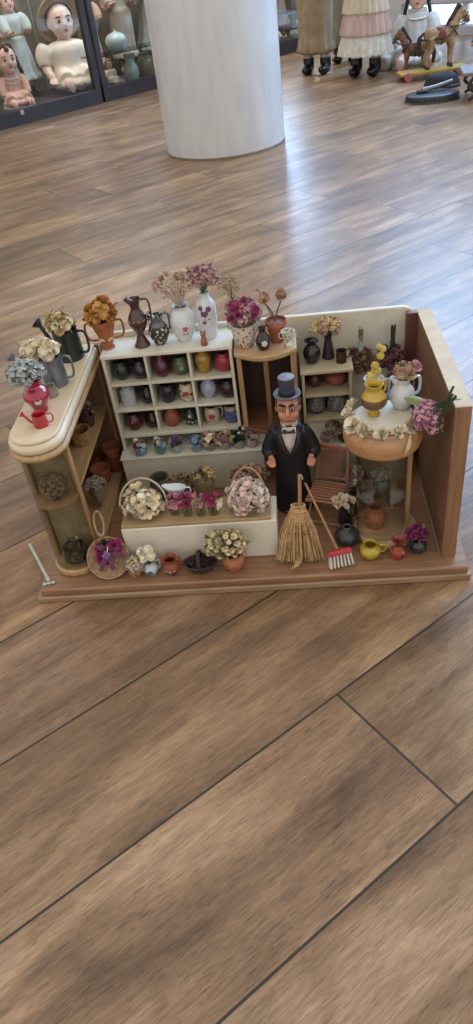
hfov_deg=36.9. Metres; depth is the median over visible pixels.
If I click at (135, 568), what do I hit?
dried flowers
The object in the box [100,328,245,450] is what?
unit
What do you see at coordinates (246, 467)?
basket
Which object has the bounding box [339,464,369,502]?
wicker basket
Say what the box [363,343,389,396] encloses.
pitcher
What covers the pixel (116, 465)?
clay pot
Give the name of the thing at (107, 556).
basket
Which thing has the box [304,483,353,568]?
brush
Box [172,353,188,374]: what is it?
pot
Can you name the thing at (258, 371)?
base cabinet
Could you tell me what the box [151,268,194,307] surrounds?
dried flowers
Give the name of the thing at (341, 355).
mug
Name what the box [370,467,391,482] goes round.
dried flowers
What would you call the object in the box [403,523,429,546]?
dried flowers
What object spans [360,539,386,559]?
jug
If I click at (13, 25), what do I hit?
doll
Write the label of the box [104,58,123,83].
doll
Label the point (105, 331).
urn
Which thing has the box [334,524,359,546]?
bottle vase
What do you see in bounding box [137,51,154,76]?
jar
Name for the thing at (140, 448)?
bouquet
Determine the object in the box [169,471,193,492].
dried flowers
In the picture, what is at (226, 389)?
vase
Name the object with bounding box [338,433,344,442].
pot
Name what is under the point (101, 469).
clay pot
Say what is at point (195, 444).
bouquet
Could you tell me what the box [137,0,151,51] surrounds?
doll
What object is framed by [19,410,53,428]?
watering can
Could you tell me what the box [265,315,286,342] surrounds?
flower pot
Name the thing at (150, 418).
pot
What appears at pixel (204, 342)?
figurine
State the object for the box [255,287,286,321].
roses
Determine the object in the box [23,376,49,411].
vase
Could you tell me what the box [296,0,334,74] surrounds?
doll
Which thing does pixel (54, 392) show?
watering can
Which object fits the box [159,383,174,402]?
jar
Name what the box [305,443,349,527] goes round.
slatted chair
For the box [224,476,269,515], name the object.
dried flowers
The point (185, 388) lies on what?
jar
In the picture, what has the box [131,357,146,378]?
pot
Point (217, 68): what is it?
pillar
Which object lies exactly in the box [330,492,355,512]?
dried flowers
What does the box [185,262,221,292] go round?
dried flowers
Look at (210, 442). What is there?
bouquet
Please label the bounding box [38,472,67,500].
dried arrangement
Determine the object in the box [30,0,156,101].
display case
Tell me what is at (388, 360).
bunch
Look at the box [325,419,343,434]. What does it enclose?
dried flowers
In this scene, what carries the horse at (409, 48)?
on the floor
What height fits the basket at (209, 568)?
0.036 m
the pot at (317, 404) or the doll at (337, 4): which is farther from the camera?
the doll at (337, 4)
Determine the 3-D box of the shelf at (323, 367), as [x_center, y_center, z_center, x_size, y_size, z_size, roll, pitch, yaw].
[0.143,-0.201,1.130,0.081,0.092,0.071,-4,39,5]
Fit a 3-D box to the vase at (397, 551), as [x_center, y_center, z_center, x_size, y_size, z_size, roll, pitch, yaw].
[0.233,0.051,1.022,0.023,0.033,0.023,-4,39,5]
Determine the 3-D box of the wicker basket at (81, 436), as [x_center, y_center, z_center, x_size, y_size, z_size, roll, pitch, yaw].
[-0.245,-0.119,1.109,0.037,0.026,0.037,-4,39,5]
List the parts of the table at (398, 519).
post, post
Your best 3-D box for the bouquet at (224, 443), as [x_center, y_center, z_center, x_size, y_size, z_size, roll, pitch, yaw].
[-0.019,-0.119,1.155,0.028,0.033,0.027,-4,39,5]
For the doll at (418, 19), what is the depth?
4.11 m
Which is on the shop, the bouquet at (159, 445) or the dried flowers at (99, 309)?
the bouquet at (159, 445)
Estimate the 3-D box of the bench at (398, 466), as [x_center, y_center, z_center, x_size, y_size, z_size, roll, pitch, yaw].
[0.195,-0.120,1.180,0.166,0.105,0.098,-4,39,5]
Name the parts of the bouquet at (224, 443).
pot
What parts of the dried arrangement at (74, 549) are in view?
stem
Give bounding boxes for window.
[403,2,472,25]
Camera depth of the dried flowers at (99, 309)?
1.05 m
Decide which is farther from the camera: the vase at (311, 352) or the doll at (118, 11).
the doll at (118, 11)
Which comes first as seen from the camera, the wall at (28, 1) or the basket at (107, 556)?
the basket at (107, 556)
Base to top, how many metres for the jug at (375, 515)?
0.040 m
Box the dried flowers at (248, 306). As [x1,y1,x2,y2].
[224,295,262,326]
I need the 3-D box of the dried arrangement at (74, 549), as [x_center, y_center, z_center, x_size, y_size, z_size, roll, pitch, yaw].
[-0.247,0.055,1.075,0.040,0.042,0.037,-4,39,5]
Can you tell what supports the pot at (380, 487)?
on the table at (398, 519)
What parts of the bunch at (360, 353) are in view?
stem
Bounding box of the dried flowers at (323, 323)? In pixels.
[308,315,340,336]
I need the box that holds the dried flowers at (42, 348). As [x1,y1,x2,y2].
[19,336,60,361]
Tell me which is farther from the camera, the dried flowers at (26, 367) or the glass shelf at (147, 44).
the glass shelf at (147, 44)
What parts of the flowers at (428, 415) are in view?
stem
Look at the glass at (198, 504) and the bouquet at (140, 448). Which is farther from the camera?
the bouquet at (140, 448)
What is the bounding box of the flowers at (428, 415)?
[404,386,461,434]
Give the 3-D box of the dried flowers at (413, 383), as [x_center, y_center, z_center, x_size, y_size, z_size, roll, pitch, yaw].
[0.254,-0.197,1.114,0.057,0.061,0.049,-11,39,-3]
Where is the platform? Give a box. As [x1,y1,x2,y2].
[395,62,467,81]
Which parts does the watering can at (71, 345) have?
spout, handle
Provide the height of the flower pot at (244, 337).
0.035 m
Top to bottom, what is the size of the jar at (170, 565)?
0.030 m
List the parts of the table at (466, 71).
leg, leg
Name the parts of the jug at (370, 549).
handle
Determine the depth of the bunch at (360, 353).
1.11 m
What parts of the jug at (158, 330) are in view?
spout, handle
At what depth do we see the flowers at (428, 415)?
0.89 m
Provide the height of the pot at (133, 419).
0.030 m
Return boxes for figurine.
[200,330,207,345]
[262,373,320,513]
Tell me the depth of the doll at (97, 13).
4.65 m
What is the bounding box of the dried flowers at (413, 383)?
[381,369,415,393]
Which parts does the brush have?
handle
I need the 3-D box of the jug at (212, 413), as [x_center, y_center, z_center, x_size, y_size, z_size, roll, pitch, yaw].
[-0.040,-0.162,1.164,0.025,0.031,0.028,25,49,33]
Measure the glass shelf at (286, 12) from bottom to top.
0.008 m
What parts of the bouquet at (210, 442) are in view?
pot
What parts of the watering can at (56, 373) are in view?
handle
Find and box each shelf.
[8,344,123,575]
[36,404,107,509]
[82,41,150,58]
[111,359,231,387]
[117,384,234,412]
[123,409,238,437]
[277,8,296,16]
[298,348,353,423]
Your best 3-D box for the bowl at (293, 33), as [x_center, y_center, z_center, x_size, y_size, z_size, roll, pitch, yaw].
[0.450,-3.617,5.366,0.090,0.060,0.090,-4,39,5]
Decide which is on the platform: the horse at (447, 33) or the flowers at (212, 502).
the horse at (447, 33)
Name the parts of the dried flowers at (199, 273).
stem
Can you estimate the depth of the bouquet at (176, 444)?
1.16 m
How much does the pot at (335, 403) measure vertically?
0.031 m
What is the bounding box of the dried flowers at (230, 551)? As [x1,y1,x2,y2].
[202,528,250,558]
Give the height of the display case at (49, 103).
1.830 m
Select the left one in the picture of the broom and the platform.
the broom
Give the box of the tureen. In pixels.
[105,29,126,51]
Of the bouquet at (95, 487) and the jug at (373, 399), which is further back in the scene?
the bouquet at (95, 487)
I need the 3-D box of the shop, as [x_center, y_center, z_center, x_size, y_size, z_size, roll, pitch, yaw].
[0.008,-0.096,1.081,0.637,0.280,0.335,-4,39,5]
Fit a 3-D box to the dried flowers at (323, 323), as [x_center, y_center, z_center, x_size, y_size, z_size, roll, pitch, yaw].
[0.134,-0.280,1.073,0.051,0.032,0.043,-12,39,-4]
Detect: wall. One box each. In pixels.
[27,0,292,88]
[292,0,472,34]
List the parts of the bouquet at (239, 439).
pot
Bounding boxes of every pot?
[79,401,94,427]
[89,453,99,465]
[89,462,110,483]
[101,440,120,459]
[103,450,123,472]
[113,359,129,379]
[126,412,141,430]
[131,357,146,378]
[145,410,157,427]
[164,409,179,426]
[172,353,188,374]
[183,407,197,424]
[214,350,230,371]
[222,545,244,571]
[227,317,255,347]
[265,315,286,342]
[306,397,325,412]
[307,374,321,386]
[327,395,346,411]
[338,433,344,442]
[373,476,390,494]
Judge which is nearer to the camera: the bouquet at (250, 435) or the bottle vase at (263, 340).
the bottle vase at (263, 340)
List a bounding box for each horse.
[392,26,435,74]
[416,2,469,69]
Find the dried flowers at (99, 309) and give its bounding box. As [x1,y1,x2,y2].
[81,294,117,327]
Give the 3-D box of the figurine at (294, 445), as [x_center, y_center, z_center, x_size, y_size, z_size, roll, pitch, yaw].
[0.082,-0.099,1.070,0.090,0.236,0.049,-2,40,8]
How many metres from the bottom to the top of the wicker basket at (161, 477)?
0.078 m
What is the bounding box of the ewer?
[123,296,151,348]
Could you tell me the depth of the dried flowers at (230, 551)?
1.01 m
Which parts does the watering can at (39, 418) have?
spout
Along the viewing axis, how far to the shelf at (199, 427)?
1.17 m
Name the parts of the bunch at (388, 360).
stem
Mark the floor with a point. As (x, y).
(252, 807)
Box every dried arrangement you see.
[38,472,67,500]
[62,536,87,565]
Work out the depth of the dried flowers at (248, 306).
1.03 m
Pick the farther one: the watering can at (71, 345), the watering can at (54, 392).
the watering can at (71, 345)
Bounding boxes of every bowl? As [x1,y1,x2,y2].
[290,29,298,38]
[326,372,345,385]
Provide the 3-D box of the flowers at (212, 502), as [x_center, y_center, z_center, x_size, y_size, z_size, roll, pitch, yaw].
[-0.034,-0.014,1.025,0.030,0.040,0.032,-22,41,-16]
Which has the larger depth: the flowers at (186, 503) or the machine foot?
the machine foot
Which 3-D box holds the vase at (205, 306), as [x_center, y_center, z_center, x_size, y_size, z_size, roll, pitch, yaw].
[-0.045,-0.298,1.070,0.031,0.072,0.032,-4,39,5]
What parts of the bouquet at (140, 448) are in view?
pot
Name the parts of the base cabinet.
post, panel, panel, post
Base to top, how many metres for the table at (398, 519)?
0.205 m
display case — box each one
[0,0,102,130]
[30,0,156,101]
[277,0,298,54]
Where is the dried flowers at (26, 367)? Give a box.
[5,358,46,387]
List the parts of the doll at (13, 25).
sash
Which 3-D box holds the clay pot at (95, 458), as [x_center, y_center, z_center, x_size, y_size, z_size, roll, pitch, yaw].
[-0.251,-0.086,1.256,0.022,0.030,0.022,-4,39,5]
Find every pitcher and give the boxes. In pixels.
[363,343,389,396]
[389,374,421,409]
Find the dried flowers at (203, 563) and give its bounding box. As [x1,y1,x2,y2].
[185,554,213,572]
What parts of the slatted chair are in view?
post, rail, rail, post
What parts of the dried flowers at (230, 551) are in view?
stem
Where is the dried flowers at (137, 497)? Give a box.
[121,481,164,520]
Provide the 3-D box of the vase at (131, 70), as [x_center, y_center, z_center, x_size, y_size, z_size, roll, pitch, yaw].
[-0.691,-2.908,4.632,0.100,0.150,0.100,-4,39,5]
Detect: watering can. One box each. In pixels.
[7,351,74,388]
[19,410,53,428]
[32,318,89,362]
[39,379,58,398]
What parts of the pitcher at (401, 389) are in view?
spout, handle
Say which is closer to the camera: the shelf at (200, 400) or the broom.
the broom
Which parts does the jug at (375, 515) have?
handle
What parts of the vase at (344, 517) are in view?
handle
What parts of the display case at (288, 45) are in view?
rail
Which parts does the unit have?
panel, panel, panel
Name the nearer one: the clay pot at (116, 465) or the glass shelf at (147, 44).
the clay pot at (116, 465)
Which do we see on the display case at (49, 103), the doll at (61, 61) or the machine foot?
the doll at (61, 61)
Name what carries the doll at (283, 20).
on the display case at (288, 45)
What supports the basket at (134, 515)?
on the bench at (182, 533)
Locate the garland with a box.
[341,397,418,454]
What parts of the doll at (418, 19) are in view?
lace trim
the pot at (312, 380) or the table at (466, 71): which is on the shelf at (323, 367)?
the pot at (312, 380)
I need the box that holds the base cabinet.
[233,330,299,442]
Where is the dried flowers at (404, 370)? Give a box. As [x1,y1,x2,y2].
[392,359,421,380]
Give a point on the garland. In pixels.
(361, 428)
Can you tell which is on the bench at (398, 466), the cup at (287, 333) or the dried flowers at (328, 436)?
the dried flowers at (328, 436)
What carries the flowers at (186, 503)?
on the bench at (182, 533)
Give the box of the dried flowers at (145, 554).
[136,545,155,563]
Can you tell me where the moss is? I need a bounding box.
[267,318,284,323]
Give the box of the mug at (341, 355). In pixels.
[336,348,350,363]
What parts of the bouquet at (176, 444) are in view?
pot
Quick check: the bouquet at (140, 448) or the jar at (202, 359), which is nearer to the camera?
the jar at (202, 359)
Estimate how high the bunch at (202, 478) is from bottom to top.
0.092 m
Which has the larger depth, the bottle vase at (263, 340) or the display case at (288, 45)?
the display case at (288, 45)
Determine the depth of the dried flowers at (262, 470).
1.10 m
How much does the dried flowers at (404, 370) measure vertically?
0.036 m
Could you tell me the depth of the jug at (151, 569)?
1.05 m
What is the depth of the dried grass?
1.03 m
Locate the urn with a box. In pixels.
[83,315,124,349]
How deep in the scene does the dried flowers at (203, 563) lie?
1.04 m
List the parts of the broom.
handle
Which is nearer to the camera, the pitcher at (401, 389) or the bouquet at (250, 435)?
the pitcher at (401, 389)
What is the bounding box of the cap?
[423,71,460,87]
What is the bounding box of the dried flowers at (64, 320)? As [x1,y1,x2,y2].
[40,308,75,335]
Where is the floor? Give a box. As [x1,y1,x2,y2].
[0,35,472,1023]
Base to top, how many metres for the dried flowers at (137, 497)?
0.055 m
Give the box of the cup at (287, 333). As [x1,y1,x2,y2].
[278,327,297,346]
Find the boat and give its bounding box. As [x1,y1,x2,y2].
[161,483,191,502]
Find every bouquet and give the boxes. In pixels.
[84,475,105,506]
[132,438,146,455]
[152,436,165,454]
[168,435,182,453]
[189,434,201,451]
[200,431,219,450]
[216,429,232,449]
[232,430,245,448]
[244,430,257,447]
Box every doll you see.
[0,0,42,95]
[0,40,34,109]
[35,0,91,92]
[77,2,105,65]
[100,0,138,72]
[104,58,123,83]
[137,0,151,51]
[276,0,290,33]
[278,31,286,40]
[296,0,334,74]
[332,0,350,63]
[337,0,393,76]
[380,0,442,70]
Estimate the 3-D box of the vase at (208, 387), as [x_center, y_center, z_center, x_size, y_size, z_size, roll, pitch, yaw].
[-0.045,-0.200,1.134,0.026,0.035,0.026,-4,39,5]
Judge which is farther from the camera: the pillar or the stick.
the pillar
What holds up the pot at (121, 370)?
on the unit
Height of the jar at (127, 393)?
0.040 m
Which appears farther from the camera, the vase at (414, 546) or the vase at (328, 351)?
the vase at (328, 351)
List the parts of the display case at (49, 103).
rail, post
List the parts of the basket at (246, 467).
handle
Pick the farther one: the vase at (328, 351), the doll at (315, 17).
the doll at (315, 17)
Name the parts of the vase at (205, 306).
painted flower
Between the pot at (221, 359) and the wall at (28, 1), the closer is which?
the pot at (221, 359)
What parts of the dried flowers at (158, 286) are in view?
stem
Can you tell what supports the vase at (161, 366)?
on the unit
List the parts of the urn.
handle, handle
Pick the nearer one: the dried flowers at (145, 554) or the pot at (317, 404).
the dried flowers at (145, 554)
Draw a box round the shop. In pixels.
[38,305,472,602]
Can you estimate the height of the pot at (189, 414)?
0.032 m
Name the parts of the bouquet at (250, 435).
pot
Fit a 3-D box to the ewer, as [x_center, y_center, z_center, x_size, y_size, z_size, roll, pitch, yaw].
[-0.147,-0.287,1.069,0.034,0.080,0.029,20,47,30]
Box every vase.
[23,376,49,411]
[122,53,138,80]
[153,355,169,376]
[170,302,195,341]
[195,289,217,339]
[200,379,215,398]
[219,378,233,397]
[255,325,270,350]
[303,337,319,363]
[322,331,334,359]
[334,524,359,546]
[338,501,356,525]
[390,534,405,559]
[409,540,426,554]
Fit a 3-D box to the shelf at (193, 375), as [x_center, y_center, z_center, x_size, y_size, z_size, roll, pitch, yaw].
[-0.101,-0.223,1.129,0.191,0.004,0.062,-4,39,5]
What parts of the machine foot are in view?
lever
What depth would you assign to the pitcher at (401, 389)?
0.94 m
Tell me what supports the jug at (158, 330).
on the unit
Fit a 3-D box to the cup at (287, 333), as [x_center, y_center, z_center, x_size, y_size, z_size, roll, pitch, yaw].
[0.076,-0.259,1.052,0.021,0.023,0.021,-34,46,-29]
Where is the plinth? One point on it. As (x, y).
(219, 460)
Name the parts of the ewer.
spout, handle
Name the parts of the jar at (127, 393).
lid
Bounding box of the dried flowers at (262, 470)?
[229,463,269,482]
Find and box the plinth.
[120,422,266,489]
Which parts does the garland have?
cord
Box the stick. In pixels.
[28,543,54,585]
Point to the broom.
(299, 534)
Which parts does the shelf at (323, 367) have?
panel, shelf, panel, shelf, panel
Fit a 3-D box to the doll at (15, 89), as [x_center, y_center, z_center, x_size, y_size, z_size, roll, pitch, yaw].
[-1.346,-2.620,4.244,0.197,0.340,0.284,-23,42,-18]
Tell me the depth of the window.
5.03 m
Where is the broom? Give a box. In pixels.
[275,474,323,568]
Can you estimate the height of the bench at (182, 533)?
0.074 m
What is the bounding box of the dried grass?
[217,274,240,304]
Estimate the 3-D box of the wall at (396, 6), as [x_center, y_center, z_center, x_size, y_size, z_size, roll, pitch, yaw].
[2.287,-4.293,3.075,0.120,3.700,5.900,-34,46,-28]
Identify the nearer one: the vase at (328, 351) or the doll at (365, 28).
the vase at (328, 351)
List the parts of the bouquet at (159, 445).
pot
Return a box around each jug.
[144,559,160,575]
[145,311,170,344]
[204,405,222,424]
[223,404,242,422]
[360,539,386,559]
[361,379,386,416]
[365,498,388,529]
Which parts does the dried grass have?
stem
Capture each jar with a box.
[120,386,136,406]
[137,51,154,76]
[140,385,151,403]
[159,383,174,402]
[160,552,180,575]
[178,381,193,401]
[195,351,210,373]
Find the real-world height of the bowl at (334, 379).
0.022 m
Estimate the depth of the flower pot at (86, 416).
1.14 m
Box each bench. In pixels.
[121,494,279,561]
[302,414,405,483]
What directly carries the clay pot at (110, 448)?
on the clay pot at (116, 465)
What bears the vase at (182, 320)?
on the unit
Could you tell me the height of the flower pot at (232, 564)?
0.032 m
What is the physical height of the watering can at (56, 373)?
0.053 m
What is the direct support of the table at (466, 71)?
on the floor
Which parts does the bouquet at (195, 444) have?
pot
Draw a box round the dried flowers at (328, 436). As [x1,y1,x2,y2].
[319,431,336,443]
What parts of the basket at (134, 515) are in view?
handle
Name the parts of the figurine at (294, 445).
hat crown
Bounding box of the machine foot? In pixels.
[404,79,459,104]
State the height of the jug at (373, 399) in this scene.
0.048 m
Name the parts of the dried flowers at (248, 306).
stem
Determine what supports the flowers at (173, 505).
on the bench at (182, 533)
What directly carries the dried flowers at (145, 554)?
in the jug at (151, 569)
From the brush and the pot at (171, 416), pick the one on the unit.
the pot at (171, 416)
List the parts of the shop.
panel, panel, corner post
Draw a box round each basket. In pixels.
[70,423,90,447]
[86,510,129,579]
[119,477,168,519]
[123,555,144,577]
[149,471,172,500]
[182,549,216,573]
[230,466,263,512]
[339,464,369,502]
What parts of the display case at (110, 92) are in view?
post, rail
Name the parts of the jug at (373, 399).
handle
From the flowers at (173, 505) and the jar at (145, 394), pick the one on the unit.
the jar at (145, 394)
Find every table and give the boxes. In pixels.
[343,400,423,548]
[459,64,472,100]
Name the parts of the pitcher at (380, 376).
billy buttons, handle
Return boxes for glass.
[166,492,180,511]
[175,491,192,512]
[188,491,207,514]
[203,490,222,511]
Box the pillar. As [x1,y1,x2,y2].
[144,0,284,160]
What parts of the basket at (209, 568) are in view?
handle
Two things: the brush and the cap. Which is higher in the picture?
the cap
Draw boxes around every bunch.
[189,466,215,497]
[348,326,376,374]
[377,324,407,370]
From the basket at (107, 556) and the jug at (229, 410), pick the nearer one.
the basket at (107, 556)
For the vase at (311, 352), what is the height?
0.036 m
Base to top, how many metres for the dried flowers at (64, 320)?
0.032 m
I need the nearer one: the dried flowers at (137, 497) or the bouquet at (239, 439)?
the dried flowers at (137, 497)
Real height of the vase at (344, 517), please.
0.042 m
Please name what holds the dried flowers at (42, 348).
in the watering can at (56, 373)

